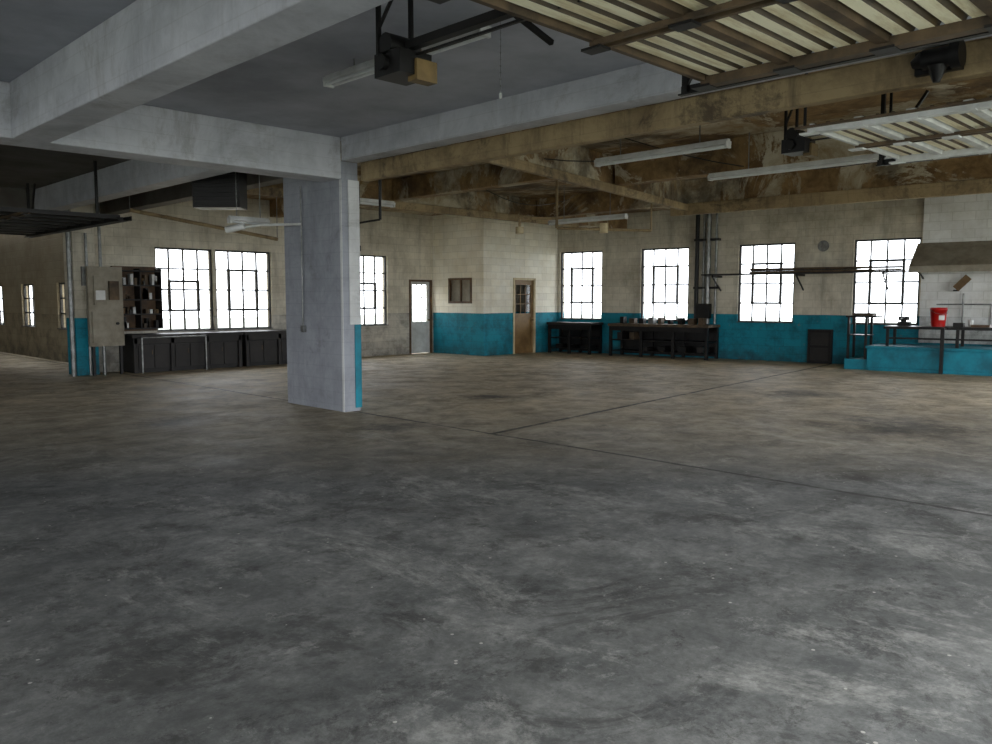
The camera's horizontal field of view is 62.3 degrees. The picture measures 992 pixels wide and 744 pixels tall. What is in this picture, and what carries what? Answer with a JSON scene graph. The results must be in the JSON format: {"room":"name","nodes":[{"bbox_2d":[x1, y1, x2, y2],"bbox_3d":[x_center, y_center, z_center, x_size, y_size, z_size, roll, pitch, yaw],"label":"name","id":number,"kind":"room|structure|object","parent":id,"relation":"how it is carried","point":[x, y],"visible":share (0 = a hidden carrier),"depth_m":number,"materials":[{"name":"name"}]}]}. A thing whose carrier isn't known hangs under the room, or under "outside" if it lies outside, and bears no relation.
{"room":"auto repair garage","nodes":[
{"label":"auto repair garage","id":0,"kind":"room"},
{"bbox_2d":[0,233,67,361],"bbox_3d":[-14.443,-2.728,24.480,0.200,4.350,16.750,-5,7,-45],"label":"wall","id":1,"kind":"structure","parent":0,"point":[37,261],"depth_m":22.75,"materials":[{"name":"beige paint"}]},
{"bbox_2d":[0,285,3,324],"bbox_3d":[-15.351,-2.072,25.365,0.160,1.210,1.100,-5,7,-45],"label":"window","id":2,"kind":"structure","parent":1,"relation":"in","point":[1,323],"depth_m":25.28,"materials":[{"name":"metal"}]},
{"bbox_2d":[22,284,34,326],"bbox_3d":[-13.212,-1.885,23.234,0.160,1.210,1.150,-5,7,-45],"label":"window","id":3,"kind":"structure","parent":1,"relation":"in","point":[24,285],"depth_m":23.41,"materials":[{"name":"metal"}]},
{"bbox_2d":[57,282,66,329],"bbox_3d":[-11.038,-1.695,21.068,0.160,1.210,1.100,-5,7,-45],"label":"window","id":4,"kind":"structure","parent":1,"relation":"in","point":[60,284],"depth_m":21.43,"materials":[{"name":"metal"}]},
{"bbox_2d":[0,144,129,188],"bbox_3d":[-16.811,-3.878,15.577,26.200,0.500,15.050,5,7,45],"label":"ceiling","id":5,"kind":"structure","parent":0,"point":[19,166],"depth_m":13.77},
{"bbox_2d":[0,187,34,208],"bbox_3d":[-14.036,-3.078,12.471,14.100,0.550,0.400,-5,7,-45],"label":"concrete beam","id":6,"kind":"structure","parent":5,"relation":"attached to","point":[9,197],"depth_m":16.51,"materials":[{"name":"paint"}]},
{"bbox_2d":[0,161,131,237],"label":"overhead garage door","id":7,"kind":"structure","parent":5,"relation":"hanging from","point":[31,223],"depth_m":13.11,"materials":[{"name":"black metal"}]},
{"bbox_2d":[34,160,231,210],"bbox_3d":[-6.438,-3.251,13.986,0.300,0.470,8.790,-5,7,-45],"label":"concrete beam","id":8,"kind":"structure","parent":5,"relation":"attached to","point":[131,177],"depth_m":13.70,"materials":[{"name":"grey paint"}]},
{"bbox_2d":[0,81,340,181],"bbox_3d":[-7.516,-2.535,6.400,14.700,0.570,0.460,-5,7,-45],"label":"concrete beam","id":9,"kind":"structure","parent":5,"relation":"attached to","point":[147,133],"depth_m":9.99,"materials":[{"name":"grey paint"}]},
{"bbox_2d":[100,173,282,214],"bbox_3d":[-5.876,-3.537,15.298,0.280,0.670,7.700,-5,7,-45],"label":"concrete beam","id":10,"kind":"structure","parent":5,"relation":"attached to","point":[179,193],"depth_m":15.68,"materials":[{"name":"paint"}]},
{"bbox_2d":[9,0,390,142],"bbox_3d":[-1.192,-2.407,4.946,0.370,0.570,10.550,-5,7,-45],"label":"concrete beam","id":11,"kind":"structure","parent":5,"relation":"attached to","point":[149,50],"depth_m":6.16,"materials":[{"name":"grey paint"}]},
{"bbox_2d":[129,196,277,240],"bbox_3d":[-6.187,-3.480,17.617,3.320,1.150,0.080,-5,7,-45],"label":"pipe","id":12,"kind":"object","parent":5,"relation":"hanging from","point":[130,209],"visible":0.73,"depth_m":17.45,"materials":[{"name":"metal"}]},
{"bbox_2d":[192,172,246,209],"bbox_3d":[-4.307,-2.959,12.774,0.720,0.820,0.430,0,5,0],"label":"heater","id":13,"kind":"object","parent":5,"relation":"hanging from","point":[217,192],"visible":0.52,"depth_m":12.61,"materials":[{"name":"black metal"}]},
{"bbox_2d":[227,172,269,224],"bbox_3d":[-3.765,-2.797,12.443,0.650,1.104,0.120,-5,7,-45],"label":"fluorescent light","id":14,"kind":"object","parent":5,"relation":"hanging from","point":[236,219],"visible":0.74,"depth_m":12.42,"materials":[{"name":"white metal"}]},
{"bbox_2d":[323,59,373,88],"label":"fluorescent light","id":15,"kind":"object","parent":5,"relation":"hanging from","point":[349,74],"depth_m":7.69,"materials":[{"name":"white metal"}]},
{"bbox_2d":[360,181,394,207],"bbox_3d":[-2.404,-3.421,14.748,1.400,0.804,0.120,-5,7,-45],"label":"fluorescent light","id":16,"kind":"object","parent":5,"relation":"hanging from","point":[364,201],"visible":0.47,"depth_m":15.01,"materials":[{"name":"white metal"}]},
{"bbox_2d":[269,164,554,217],"bbox_3d":[-2.192,-3.854,17.478,0.280,0.420,9.800,-5,7,-45],"label":"concrete beam","id":17,"kind":"structure","parent":5,"relation":"attached to","point":[486,176],"depth_m":15.91,"materials":[{"name":"paint"}]},
{"bbox_2d":[265,175,626,228],"bbox_3d":[-0.636,-3.963,19.172,0.300,0.500,12.606,5,7,43],"label":"concrete beam","id":18,"kind":"structure","parent":5,"relation":"attached to","point":[474,200],"depth_m":19.23,"materials":[{"name":"paint"}]},
{"bbox_2d":[421,26,491,54],"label":"fluorescent light","id":19,"kind":"object","parent":5,"relation":"hanging from","point":[488,35],"depth_m":6.66,"materials":[{"name":"white metal"}]},
{"bbox_2d":[374,0,582,85],"bbox_3d":[0.561,-2.172,4.142,0.530,0.878,3.310,-5,7,-45],"label":"garage door opener","id":20,"kind":"object","parent":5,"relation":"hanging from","point":[400,60],"visible":0.98,"depth_m":5.06,"materials":[{"name":"black metal"}]},
{"bbox_2d":[499,22,501,98],"bbox_3d":[0.035,-2.470,6.349,0.022,0.690,0.022,-2,5,-22],"label":"pull chain","id":21,"kind":"object","parent":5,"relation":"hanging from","point":[500,93],"visible":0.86,"depth_m":6.36,"materials":[{"name":"metal"}]},
{"bbox_2d":[437,129,683,202],"bbox_3d":[1.591,-3.504,14.066,0.300,0.520,8.668,3,6,34],"label":"concrete beam","id":22,"kind":"structure","parent":5,"relation":"attached to","point":[673,190],"depth_m":13.74,"materials":[{"name":"paint"}]},
{"bbox_2d":[487,138,873,205],"bbox_3d":[1.697,-3.504,14.173,8.405,0.416,8.014,-5,7,-45],"label":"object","id":23,"kind":"structure","parent":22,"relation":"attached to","point":[624,138],"depth_m":12.77,"materials":[{"name":"brown"}]},
{"bbox_2d":[516,180,651,233],"bbox_3d":[1.840,-3.453,17.142,2.865,1.120,0.180,0,5,-2],"label":"gas pipework","id":24,"kind":"object","parent":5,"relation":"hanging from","point":[603,228],"visible":0.9,"depth_m":17.15,"materials":[{"name":"paint"}]},
{"bbox_2d":[548,185,627,225],"bbox_3d":[1.944,-3.647,17.603,0.120,0.854,2.100,-5,7,-45],"label":"fluorescent light","id":25,"kind":"object","parent":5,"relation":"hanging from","point":[614,216],"visible":0.94,"depth_m":17.52,"materials":[{"name":"white metal"}]},
{"bbox_2d":[537,191,664,216],"bbox_3d":[2.510,-3.987,19.277,0.280,0.470,3.900,-5,7,-45],"label":"concrete beam","id":26,"kind":"structure","parent":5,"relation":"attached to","point":[595,202],"depth_m":19.39,"materials":[{"name":"paint"}]},
{"bbox_2d":[594,125,730,166],"bbox_3d":[2.139,-3.148,10.779,0.120,0.654,2.050,-5,7,-45],"label":"fluorescent light","id":27,"kind":"object","parent":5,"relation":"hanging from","point":[722,143],"visible":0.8,"depth_m":10.68,"materials":[{"name":"white metal"}]},
{"bbox_2d":[341,16,991,162],"bbox_3d":[1.672,-2.917,7.776,0.280,0.590,10.550,-5,7,-45],"label":"concrete beam","id":28,"kind":"structure","parent":5,"relation":"attached to","point":[644,84],"depth_m":8.91,"materials":[{"name":"grey paint"}]},
{"bbox_2d":[428,0,991,96],"bbox_3d":[1.388,-2.121,3.088,3.755,0.815,3.950,-5,7,-45],"label":"overhead garage door","id":29,"kind":"structure","parent":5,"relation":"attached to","point":[699,40],"depth_m":4.51,"materials":[{"name":"metal"}]},
{"bbox_2d":[615,129,874,185],"bbox_3d":[5.622,-3.254,11.107,0.300,0.500,9.700,-5,7,-45],"label":"concrete beam","id":30,"kind":"structure","parent":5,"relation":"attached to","point":[765,148],"depth_m":12.86,"materials":[{"name":"paint"}]},
{"bbox_2d":[708,111,924,180],"bbox_3d":[4.526,-3.230,11.712,0.120,0.654,3.300,-5,7,-45],"label":"fluorescent light","id":31,"kind":"object","parent":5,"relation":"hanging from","point":[868,158],"visible":0.59,"depth_m":11.87,"materials":[{"name":"white metal"}]},
{"bbox_2d":[781,93,892,157],"bbox_3d":[4.346,-2.575,7.813,3.164,0.718,0.486,5,7,42],"label":"garage door opener","id":32,"kind":"object","parent":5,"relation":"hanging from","point":[793,144],"visible":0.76,"depth_m":8.66,"materials":[{"name":"black metal"}]},
{"bbox_2d":[684,154,991,202],"bbox_3d":[7.955,-3.486,14.139,10.730,0.570,0.280,4,7,41],"label":"concrete beam","id":33,"kind":"structure","parent":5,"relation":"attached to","point":[862,176],"depth_m":15.30,"materials":[{"name":"paint"}]},
{"bbox_2d":[93,198,432,371],"bbox_3d":[-4.508,-2.545,22.402,13.300,4.350,0.250,-5,7,-45],"label":"wall","id":34,"kind":"structure","parent":0,"point":[405,239],"depth_m":21.05,"materials":[{"name":"beige paint"}]},
{"bbox_2d":[110,266,162,330],"bbox_3d":[-8.054,-1.642,18.411,0.950,1.450,0.430,-5,7,-45],"label":"shelf","id":35,"kind":"object","parent":34,"relation":"attached to","point":[142,286],"visible":0.84,"depth_m":18.44,"materials":[{"name":"brown wood"}]},
{"bbox_2d":[154,247,214,331],"bbox_3d":[-7.386,-1.955,19.452,1.400,1.950,0.170,-5,7,-45],"label":"window","id":36,"kind":"structure","parent":34,"relation":"in","point":[183,281],"depth_m":19.52,"materials":[{"name":"metal"}]},
{"bbox_2d":[215,250,272,329],"bbox_3d":[-6.311,-2.049,20.522,1.500,1.950,0.170,-5,7,-45],"label":"window","id":37,"kind":"structure","parent":34,"relation":"in","point":[228,270],"depth_m":20.57,"materials":[{"name":"metal"}]},
{"bbox_2d":[360,255,386,325],"bbox_3d":[-3.698,-2.297,23.123,1.530,1.990,0.170,-5,7,-45],"label":"window","id":38,"kind":"structure","parent":34,"relation":"in","point":[364,283],"depth_m":23.40,"materials":[{"name":"metal"}]},
{"bbox_2d":[409,280,432,353],"bbox_3d":[-2.295,-1.659,24.602,0.880,2.200,0.150,-5,7,-45],"label":"door","id":39,"kind":"structure","parent":34,"relation":"in","point":[420,333],"depth_m":24.67,"materials":[{"name":"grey wood"}]},
{"bbox_2d":[283,161,361,411],"bbox_3d":[-2.600,-1.238,12.212,0.300,3.530,1.565,-5,7,-45],"label":"concrete pillar","id":40,"kind":"structure","parent":0,"point":[324,361],"depth_m":11.91,"materials":[{"name":"paint"}]},
{"bbox_2d":[225,186,305,331],"bbox_3d":[-3.441,-1.676,12.278,1.199,2.150,0.164,0,5,3],"label":"conduit pipe","id":41,"kind":"object","parent":40,"relation":"attached to","point":[237,227],"visible":1,"depth_m":12.21,"materials":[{"name":"metal"}]},
{"bbox_2d":[359,158,381,250],"bbox_3d":[-1.915,-2.440,11.777,0.530,1.400,0.171,2,5,22],"label":"conduit","id":42,"kind":"object","parent":40,"relation":"attached to","point":[379,181],"visible":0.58,"depth_m":11.75,"materials":[{"name":"black metal"}]},
{"bbox_2d":[0,0,645,140],"bbox_3d":[-3.659,-2.727,2.476,15.050,0.500,11.000,-5,7,-45],"label":"ceiling","id":43,"kind":"structure","parent":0,"point":[282,87],"depth_m":7.97,"materials":[{"name":"paint"}]},
{"bbox_2d":[247,187,578,226],"bbox_3d":[-1.237,-3.578,18.106,0.100,0.160,9.802,5,7,44],"label":"header","id":44,"kind":"object","parent":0,"point":[264,191],"visible":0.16,"depth_m":18.11,"materials":[{"name":"paint"}]},
{"bbox_2d":[432,214,486,355],"bbox_3d":[-1.078,-2.693,24.093,0.150,4.350,2.200,-5,7,-45],"label":"wall","id":45,"kind":"structure","parent":0,"point":[459,242],"depth_m":23.95,"materials":[{"name":"beige paint"}]},
{"bbox_2d":[448,278,471,302],"bbox_3d":[-1.015,-2.380,24.014,0.150,0.740,1.000,-5,7,-45],"label":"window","id":46,"kind":"structure","parent":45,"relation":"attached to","point":[459,289],"depth_m":24.00,"materials":[{"name":"brown wood"}]},
{"bbox_2d":[0,351,991,743],"bbox_3d":[-6.788,0.110,18.181,32.400,0.200,37.200,-5,7,-45],"label":"floor","id":47,"kind":"structure","parent":0,"point":[555,547],"depth_m":5.04,"materials":[{"name":"concrete"}]},
{"bbox_2d":[63,204,99,375],"bbox_3d":[-8.872,-1.989,17.498,0.450,4.100,0.545,-5,7,-45],"label":"pillar","id":48,"kind":"structure","parent":47,"relation":"on","point":[77,237],"depth_m":17.31,"materials":[{"name":"paint"}]},
{"bbox_2d":[64,202,106,376],"bbox_3d":[-8.646,-1.818,17.268,0.705,3.800,0.120,-5,7,-45],"label":"pipe","id":49,"kind":"object","parent":48,"relation":"attached to","point":[67,234],"visible":0.66,"depth_m":17.15,"materials":[{"name":"metal"}]},
{"bbox_2d":[85,266,124,375],"bbox_3d":[-8.280,-1.081,17.445,0.700,2.300,0.180,-5,7,-45],"label":"electrical panel","id":50,"kind":"object","parent":47,"relation":"on","point":[104,288],"visible":1,"depth_m":17.37,"materials":[{"name":"grey metal"}]},
{"bbox_2d":[141,335,207,373],"bbox_3d":[-7.174,-0.406,18.345,1.486,0.798,0.036,-5,7,-45],"label":"stand","id":51,"kind":"object","parent":47,"relation":"on","point":[205,336],"visible":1,"depth_m":18.25,"materials":[{"name":"metal"}]},
{"bbox_2d":[123,331,242,373],"bbox_3d":[-7.244,-0.485,19.013,2.600,0.840,0.790,-5,7,-45],"label":"base cabinet","id":52,"kind":"object","parent":47,"relation":"on","point":[224,348],"visible":0.89,"depth_m":18.66,"materials":[{"name":"brown wood"}]},
{"bbox_2d":[237,329,286,366],"bbox_3d":[-5.317,-0.654,20.932,2.750,0.840,0.790,-5,7,-45],"label":"workbench","id":53,"kind":"object","parent":47,"relation":"on","point":[259,347],"visible":0.37,"depth_m":20.10,"materials":[{"name":"brown wood"}]},
{"bbox_2d":[547,322,602,354],"bbox_3d":[2.379,-1.036,24.767,1.550,0.930,0.740,4,6,37],"label":"workbench","id":54,"kind":"object","parent":47,"relation":"on","point":[575,336],"visible":1,"depth_m":24.70,"materials":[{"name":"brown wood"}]},
{"bbox_2d":[608,323,719,359],"bbox_3d":[4.659,-0.879,22.982,3.050,0.930,0.790,4,6,37],"label":"workbench","id":55,"kind":"object","parent":47,"relation":"on","point":[666,339],"visible":1,"depth_m":22.88,"materials":[{"name":"metal"}]},
{"bbox_2d":[620,317,706,324],"bbox_3d":[4.654,-1.443,23.006,2.552,0.189,0.200,4,6,37],"label":"tool","id":56,"kind":"object","parent":55,"relation":"on","point":[651,320],"visible":0.91,"depth_m":22.96,"materials":[{"name":"black metal"}]},
{"bbox_2d":[807,329,832,363],"bbox_3d":[8.184,-0.646,20.728,0.600,0.860,0.090,4,6,37],"label":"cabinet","id":57,"kind":"object","parent":47,"relation":"on","point":[820,341],"visible":1,"depth_m":20.69,"materials":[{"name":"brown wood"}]},
{"bbox_2d":[846,313,882,358],"bbox_3d":[8.564,-0.845,19.110,0.650,1.060,0.610,4,6,37],"label":"stand","id":58,"kind":"object","parent":47,"relation":"on","point":[854,315],"visible":0.95,"depth_m":19.05,"materials":[{"name":"black metal"}]},
{"bbox_2d":[844,343,991,375],"bbox_3d":[10.880,-0.233,17.740,6.050,0.560,1.415,4,6,37],"label":"plinth","id":59,"kind":"object","parent":47,"relation":"on","point":[915,358],"visible":1,"depth_m":18.06,"materials":[{"name":"teal paint"}]},
{"bbox_2d":[884,325,991,373],"bbox_3d":[10.960,-0.423,17.334,5.050,1.010,1.080,4,6,37],"label":"bench","id":60,"kind":"object","parent":47,"relation":"on","point":[894,327],"visible":1,"depth_m":17.83,"materials":[{"name":"metal"}]},
{"bbox_2d":[897,316,910,325],"bbox_3d":[9.298,-1.158,18.723,0.250,0.210,0.480,4,6,37],"label":"bench vise","id":61,"kind":"object","parent":60,"relation":"on","point":[904,319],"visible":1,"depth_m":18.73,"materials":[{"name":"black metal"}]},
{"bbox_2d":[929,308,947,326],"bbox_3d":[9.817,-1.217,18.194,0.370,0.420,0.370,-5,7,-45],"label":"bucket","id":62,"kind":"object","parent":60,"relation":"on","point":[937,315],"visible":1,"depth_m":18.08,"materials":[{"name":"plastic"}]},
{"bbox_2d":[953,320,991,327],"bbox_3d":[10.408,-1.057,17.915,0.700,0.150,0.348,4,6,37],"label":"clutter","id":63,"kind":"object","parent":60,"relation":"on","point":[970,322],"visible":0.99,"depth_m":17.91,"materials":[{"name":"black metal"}]},
{"bbox_2d":[487,219,557,355],"bbox_3d":[0.813,-2.732,24.533,3.150,4.350,0.150,-5,7,-45],"label":"wall","id":64,"kind":"structure","parent":0,"point":[533,253],"depth_m":24.16,"materials":[{"name":"beige paint"}]},
{"bbox_2d":[513,278,535,353],"bbox_3d":[0.806,-1.683,24.590,0.970,2.250,0.150,-5,7,-45],"label":"door","id":65,"kind":"structure","parent":64,"relation":"in","point":[524,324],"depth_m":24.67,"materials":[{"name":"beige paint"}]},
{"bbox_2d":[452,143,688,210],"bbox_3d":[1.785,-3.162,13.937,0.100,0.140,8.306,3,6,34],"label":"beam","id":66,"kind":"structure","parent":0,"point":[511,163],"depth_m":13.30,"materials":[{"name":"paint"}]},
{"bbox_2d":[247,36,991,215],"bbox_3d":[4.260,-4.173,17.397,17.350,0.230,21.000,-5,7,-45],"label":"ceiling beam","id":67,"kind":"structure","parent":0,"point":[977,88],"depth_m":11.89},
{"bbox_2d":[361,37,991,181],"bbox_3d":[1.845,-2.510,7.950,0.140,0.250,10.500,-5,7,-45],"label":"ceiling beam","id":68,"kind":"structure","parent":0,"point":[893,74],"depth_m":7.75,"materials":[{"name":"paint"}]},
{"bbox_2d":[794,73,991,166],"bbox_3d":[4.868,-2.456,6.730,2.360,0.785,4.200,-5,7,-45],"label":"overhead garage door","id":69,"kind":"structure","parent":68,"relation":"attached to","point":[932,130],"depth_m":7.42,"materials":[{"name":"metal"}]},
{"bbox_2d":[910,40,966,82],"bbox_3d":[3.333,-2.332,6.206,0.225,0.280,0.357,-5,7,-45],"label":"motor","id":70,"kind":"object","parent":68,"relation":"attached to","point":[934,62],"visible":0.97,"depth_m":6.14,"materials":[{"name":"black metal"}]},
{"bbox_2d":[516,198,991,363],"bbox_3d":[8.160,-2.410,20.870,20.000,4.350,0.250,4,6,37],"label":"wall","id":71,"kind":"structure","parent":0,"point":[825,302],"depth_m":21.60,"materials":[{"name":"beige paint"}]},
{"bbox_2d":[561,251,601,319],"bbox_3d":[2.606,-2.637,25.053,1.490,2.070,0.170,4,6,37],"label":"window","id":72,"kind":"structure","parent":71,"relation":"in","point":[592,268],"depth_m":25.11,"materials":[{"name":"metal"}]},
{"bbox_2d":[641,247,688,320],"bbox_3d":[4.806,-2.489,23.360,1.490,2.070,0.170,4,6,37],"label":"window","id":73,"kind":"structure","parent":71,"relation":"in","point":[677,266],"depth_m":23.41,"materials":[{"name":"metal"}]},
{"bbox_2d":[693,213,720,323],"bbox_3d":[5.745,-2.893,22.369,0.700,3.150,0.210,4,6,37],"label":"riser pipe","id":74,"kind":"object","parent":71,"relation":"attached to","point":[702,310],"visible":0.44,"depth_m":22.35,"materials":[{"name":"black metal"}]},
{"bbox_2d":[738,243,794,322],"bbox_3d":[7.110,-2.333,21.589,1.490,2.070,0.170,4,6,37],"label":"window","id":75,"kind":"structure","parent":71,"relation":"in","point":[767,263],"depth_m":21.63,"materials":[{"name":"metal"}]},
{"bbox_2d":[701,266,908,290],"bbox_3d":[7.697,-2.345,20.683,5.100,0.578,0.620,4,6,37],"label":"rack","id":76,"kind":"object","parent":71,"relation":"attached to","point":[802,271],"visible":0.96,"depth_m":20.27,"materials":[{"name":"black metal"}]},
{"bbox_2d":[818,240,828,251],"bbox_3d":[8.217,-3.163,20.582,0.277,0.277,0.030,4,6,37],"label":"air vent","id":77,"kind":"object","parent":71,"relation":"in","point":[823,245],"visible":1,"depth_m":20.57,"materials":[{"name":"metal"}]},
{"bbox_2d":[851,237,921,324],"bbox_3d":[9.421,-2.177,19.812,1.490,2.070,0.170,4,6,37],"label":"window","id":78,"kind":"structure","parent":71,"relation":"in","point":[886,260],"depth_m":19.85,"materials":[{"name":"metal"}]},
{"bbox_2d":[918,193,991,344],"bbox_3d":[11.866,-2.314,17.771,4.750,3.500,0.117,4,6,37],"label":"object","id":79,"kind":"structure","parent":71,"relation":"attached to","point":[960,218],"depth_m":18.71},
{"bbox_2d":[909,240,991,278],"bbox_3d":[11.319,-2.447,17.540,4.350,0.835,0.883,4,6,37],"label":"hood","id":80,"kind":"object","parent":79,"relation":"attached to","point":[967,255],"visible":1,"depth_m":18.29,"materials":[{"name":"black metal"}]},
{"bbox_2d":[953,275,970,290],"bbox_3d":[10.582,-2.019,18.591,0.367,0.379,0.180,4,6,37],"label":"board","id":81,"kind":"object","parent":79,"relation":"attached to","point":[963,281],"visible":1,"depth_m":18.52,"materials":[{"name":"wood"}]},
{"bbox_2d":[936,293,991,324],"bbox_3d":[10.636,-1.413,18.662,1.115,0.750,0.095,4,6,37],"label":"pipe","id":82,"kind":"object","parent":79,"relation":"attached to","point":[962,304],"visible":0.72,"depth_m":18.62,"materials":[{"name":"metal"}]},
{"bbox_2d":[670,178,991,215],"bbox_3d":[7.814,-3.139,14.027,10.730,0.240,0.120,4,7,41],"label":"ceiling beam","id":83,"kind":"structure","parent":0,"point":[984,185],"depth_m":15.13,"materials":[{"name":"paint"}]},
{"label":"outside","id":84,"kind":"structure","parent":0,"visible":0},
{"bbox_2d":[2,314,915,328],"bbox_3d":[0.000,0.635,14.252,140.000,0.140,140.000,-5,7,-45],"label":"ground","id":85,"kind":"structure","parent":84,"point":[177,323],"depth_m":72.56,"materials":[{"name":"white"}]}
]}

